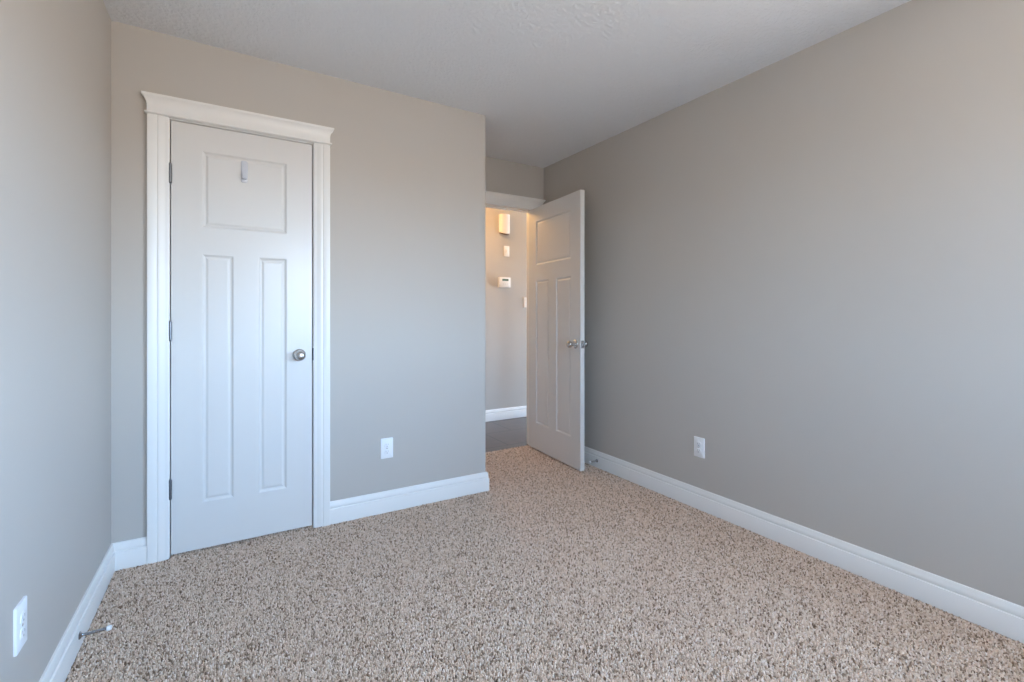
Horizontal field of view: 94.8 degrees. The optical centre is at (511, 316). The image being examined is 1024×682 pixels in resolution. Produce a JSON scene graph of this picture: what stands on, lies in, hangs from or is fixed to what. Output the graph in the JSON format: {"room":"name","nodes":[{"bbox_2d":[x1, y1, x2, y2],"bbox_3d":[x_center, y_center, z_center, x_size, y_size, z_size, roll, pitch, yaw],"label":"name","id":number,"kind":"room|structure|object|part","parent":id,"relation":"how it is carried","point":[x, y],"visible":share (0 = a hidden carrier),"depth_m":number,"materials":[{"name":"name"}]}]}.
{"room":"empty bedroom","nodes":[
{"label":"empty bedroom","id":0,"kind":"room"},
{"bbox_2d":[0,0,110,681],"bbox_3d":[-1.014,-0.072,0.692,0.115,2.517,4.629,0,0,-31],"label":"wall","id":1,"kind":"structure","parent":0,"point":[55,55],"depth_m":1.39,"materials":[{"name":"grey paint"}]},
{"bbox_2d":[13,596,26,656],"bbox_3d":[-1.238,0.779,1.188,0.009,0.117,0.072,0,0,-31],"label":"wall outlet","id":2,"kind":"object","parent":1,"relation":"attached to","point":[20,611],"visible":1,"depth_m":1.18,"materials":[{"name":"white plastic"}]},
{"bbox_2d":[20,625,25,639],"bbox_3d":[-1.236,0.799,1.189,0.003,0.028,0.034,0,0,-31],"label":"receptacle","id":3,"kind":"object","parent":2,"relation":"attached to","point":[22,627],"depth_m":1.19,"materials":[{"name":"white plastic"}]},
{"bbox_2d":[20,610,25,623],"bbox_3d":[-1.236,0.760,1.189,0.003,0.028,0.034,0,0,-31],"label":"receptacle","id":4,"kind":"object","parent":2,"relation":"attached to","point":[22,612],"depth_m":1.19,"materials":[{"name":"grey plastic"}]},
{"bbox_2d":[39,543,114,681],"bbox_3d":[-0.777,1.075,0.424,0.016,0.122,3.925,0,0,-31],"label":"baseboard","id":5,"kind":"structure","parent":1,"relation":"attached to","point":[58,668],"depth_m":1.62,"materials":[{"name":"white paint"}]},
{"bbox_2d":[78,625,111,639],"bbox_3d":[-1.435,1.086,1.623,0.086,0.025,0.025,0,0,-31],"label":"door stop","id":6,"kind":"object","parent":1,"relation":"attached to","point":[109,627],"visible":1,"depth_m":1.62,"materials":[{"name":"silver metal"}]},
{"bbox_3d":[-1.436,1.086,1.623,0.065,0.011,0.011,0,0,-31],"label":"rod","id":7,"kind":"part","parent":6,"relation":"part of","materials":[{"name":"silver metal"}]},
{"bbox_2d":[111,20,484,542],"bbox_3d":[-1.010,-0.069,2.639,1.890,2.511,0.115,0,0,-31],"label":"wall","id":8,"kind":"structure","parent":0,"point":[407,173],"depth_m":2.68,"materials":[{"name":"grey paint"}]},
{"bbox_2d":[141,91,333,563],"bbox_3d":[-1.360,0.057,2.407,0.830,2.158,0.154,0,0,-31],"label":"door frame","id":9,"kind":"structure","parent":8,"relation":"attached to","point":[161,110],"depth_m":2.20,"materials":[{"name":"white paint"}]},
{"bbox_3d":[-1.641,0.102,2.183,0.082,2.068,0.020,0,0,-31],"label":"casing","id":10,"kind":"part","parent":9,"relation":"part of","materials":[{"name":"white paint"}]},
{"bbox_3d":[-1.030,0.102,2.549,0.082,2.068,0.020,0,0,-31],"label":"casing","id":11,"kind":"part","parent":9,"relation":"part of","materials":[{"name":"white paint"}]},
{"bbox_2d":[169,121,311,554],"bbox_3d":[-1.335,0.100,2.357,0.625,2.046,0.106,0,0,-31],"label":"door","id":12,"kind":"structure","parent":8,"relation":"in","point":[240,325],"depth_m":2.35,"materials":[{"name":"white paint"}]},
{"bbox_2d":[241,161,247,182],"bbox_3d":[-1.341,-0.728,2.359,0.030,0.110,0.034,0,0,-31],"label":"hook","id":13,"kind":"object","parent":12,"relation":"attached to","point":[244,164],"visible":1,"depth_m":2.37,"materials":[{"name":"grey plastic"}]},
{"bbox_3d":[-1.341,-0.718,2.358,0.019,0.061,0.032,0,0,-31],"label":"hook arm","id":14,"kind":"part","parent":13,"relation":"part of","materials":[{"name":"grey plastic"}]},
{"bbox_3d":[-1.110,0.205,2.466,0.053,0.053,0.062,0,0,-31],"label":"knob","id":15,"kind":"part","parent":12,"relation":"part of","materials":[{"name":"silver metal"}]},
{"bbox_2d":[112,472,488,570],"bbox_3d":[-0.970,1.075,2.586,1.906,0.122,0.016,0,0,-31],"label":"baseboard","id":16,"kind":"structure","parent":8,"relation":"attached to","point":[133,552],"depth_m":2.72,"materials":[{"name":"white paint"}]},
{"bbox_2d":[381,437,392,458],"bbox_3d":[-0.727,0.766,2.736,0.072,0.117,0.009,0,0,-31],"label":"wall outlet","id":17,"kind":"object","parent":8,"relation":"attached to","point":[386,443],"visible":1,"depth_m":2.73,"materials":[{"name":"white plastic"}]},
{"bbox_2d":[485,207,526,418],"bbox_3d":[0.144,-0.076,5.407,5.430,2.524,0.115,0,0,-31],"label":"wall","id":18,"kind":"structure","parent":0,"point":[505,313],"depth_m":5.21,"materials":[{"name":"grey paint"}]},
{"bbox_2d":[499,214,509,234],"bbox_3d":[-0.076,-1.006,5.176,0.124,0.231,0.055,0,0,-31],"label":"door chime","id":19,"kind":"object","parent":18,"relation":"attached to","point":[504,219],"visible":1,"depth_m":5.15,"materials":[{"name":"white plastic"}]},
{"bbox_2d":[498,277,510,287],"bbox_3d":[-0.084,-0.374,5.184,0.142,0.112,0.033,0,0,-31],"label":"thermostat","id":20,"kind":"object","parent":18,"relation":"attached to","point":[503,282],"visible":1,"depth_m":5.17,"materials":[{"name":"white plastic"}]},
{"bbox_2d":[485,406,526,421],"bbox_3d":[0.129,1.075,5.321,5.315,0.122,0.016,0,0,-31],"label":"baseboard","id":21,"kind":"structure","parent":18,"relation":"attached to","point":[521,411],"depth_m":5.20,"materials":[{"name":"white paint"}]},
{"bbox_2d":[504,246,508,256],"bbox_3d":[-0.057,-0.722,5.210,0.070,0.115,0.016,0,0,-31],"label":"wall plate","id":22,"kind":"object","parent":18,"relation":"attached to","point":[506,248],"visible":1,"depth_m":5.21,"materials":[{"name":"white plastic"}]},
{"bbox_2d":[523,297,526,306],"bbox_3d":[0.163,-0.159,5.345,0.070,0.115,0.010,0,0,-31],"label":"light switch","id":23,"kind":"object","parent":18,"relation":"attached to","point":[524,298],"visible":0.58,"depth_m":5.33,"materials":[{"name":"white plastic"}]},
{"bbox_2d":[103,0,910,167],"bbox_3d":[0.252,-1.364,1.449,3.064,0.200,4.859,0,0,-31],"label":"ceiling","id":24,"kind":"structure","parent":0,"point":[551,81],"depth_m":2.25,"materials":[{"name":"white paint"}]},
{"bbox_2d":[485,156,543,204],"bbox_3d":[0.374,-0.073,4.286,6.187,2.518,0.115,0,0,-31],"label":"wall","id":25,"kind":"structure","parent":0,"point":[501,176],"depth_m":4.00,"materials":[{"name":"grey paint"}]},
{"bbox_2d":[485,191,545,444],"bbox_3d":[-0.145,0.057,3.953,0.934,2.158,0.154,0,0,-31],"label":"door frame","id":26,"kind":"structure","parent":25,"relation":"attached to","point":[496,200],"depth_m":4.05,"materials":[{"name":"white paint"}]},
{"bbox_2d":[529,190,587,470],"bbox_3d":[0.340,0.101,3.755,0.178,2.042,0.775,0,0,-27],"label":"door","id":27,"kind":"structure","parent":26,"relation":"attached to","point":[557,343],"depth_m":3.69,"materials":[{"name":"white paint"}]},
{"bbox_3d":[0.432,0.204,3.450,0.062,0.053,0.053,0,0,-27],"label":"knob","id":28,"kind":"part","parent":27,"relation":"part of","materials":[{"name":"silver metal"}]},
{"bbox_2d":[70,417,1022,681],"bbox_3d":[1.343,1.168,2.731,6.122,0.056,5.808,0,0,-31],"label":"floor","id":29,"kind":"structure","parent":0,"point":[539,462],"depth_m":1.92,"materials":[{"name":"beige carpet"}]},
{"bbox_2d":[65,445,1023,681],"bbox_3d":[0.045,1.137,1.795,2.813,0.012,3.945,0,0,-31],"label":"carpet","id":30,"kind":"structure","parent":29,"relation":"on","point":[590,492],"depth_m":1.84,"materials":[{"name":"beige carpet"}]},
{"bbox_2d":[544,0,1023,606],"bbox_3d":[1.517,-0.062,2.207,0.115,2.497,4.629,0,0,-31],"label":"wall","id":31,"kind":"structure","parent":0,"point":[807,267],"depth_m":2.14,"materials":[{"name":"grey paint"}]},
{"bbox_2d":[694,436,704,457],"bbox_3d":[1.103,0.772,2.777,0.009,0.117,0.072,0,0,-31],"label":"wall outlet","id":32,"kind":"object","parent":31,"relation":"attached to","point":[699,443],"visible":1,"depth_m":2.77,"materials":[{"name":"white plastic"}]},
{"bbox_2d":[584,446,1023,643],"bbox_3d":[1.461,1.075,2.173,0.016,0.122,4.629,0,0,-31],"label":"baseboard","id":33,"kind":"structure","parent":31,"relation":"attached to","point":[1001,616],"depth_m":2.11,"materials":[{"name":"white paint"}]}
]}

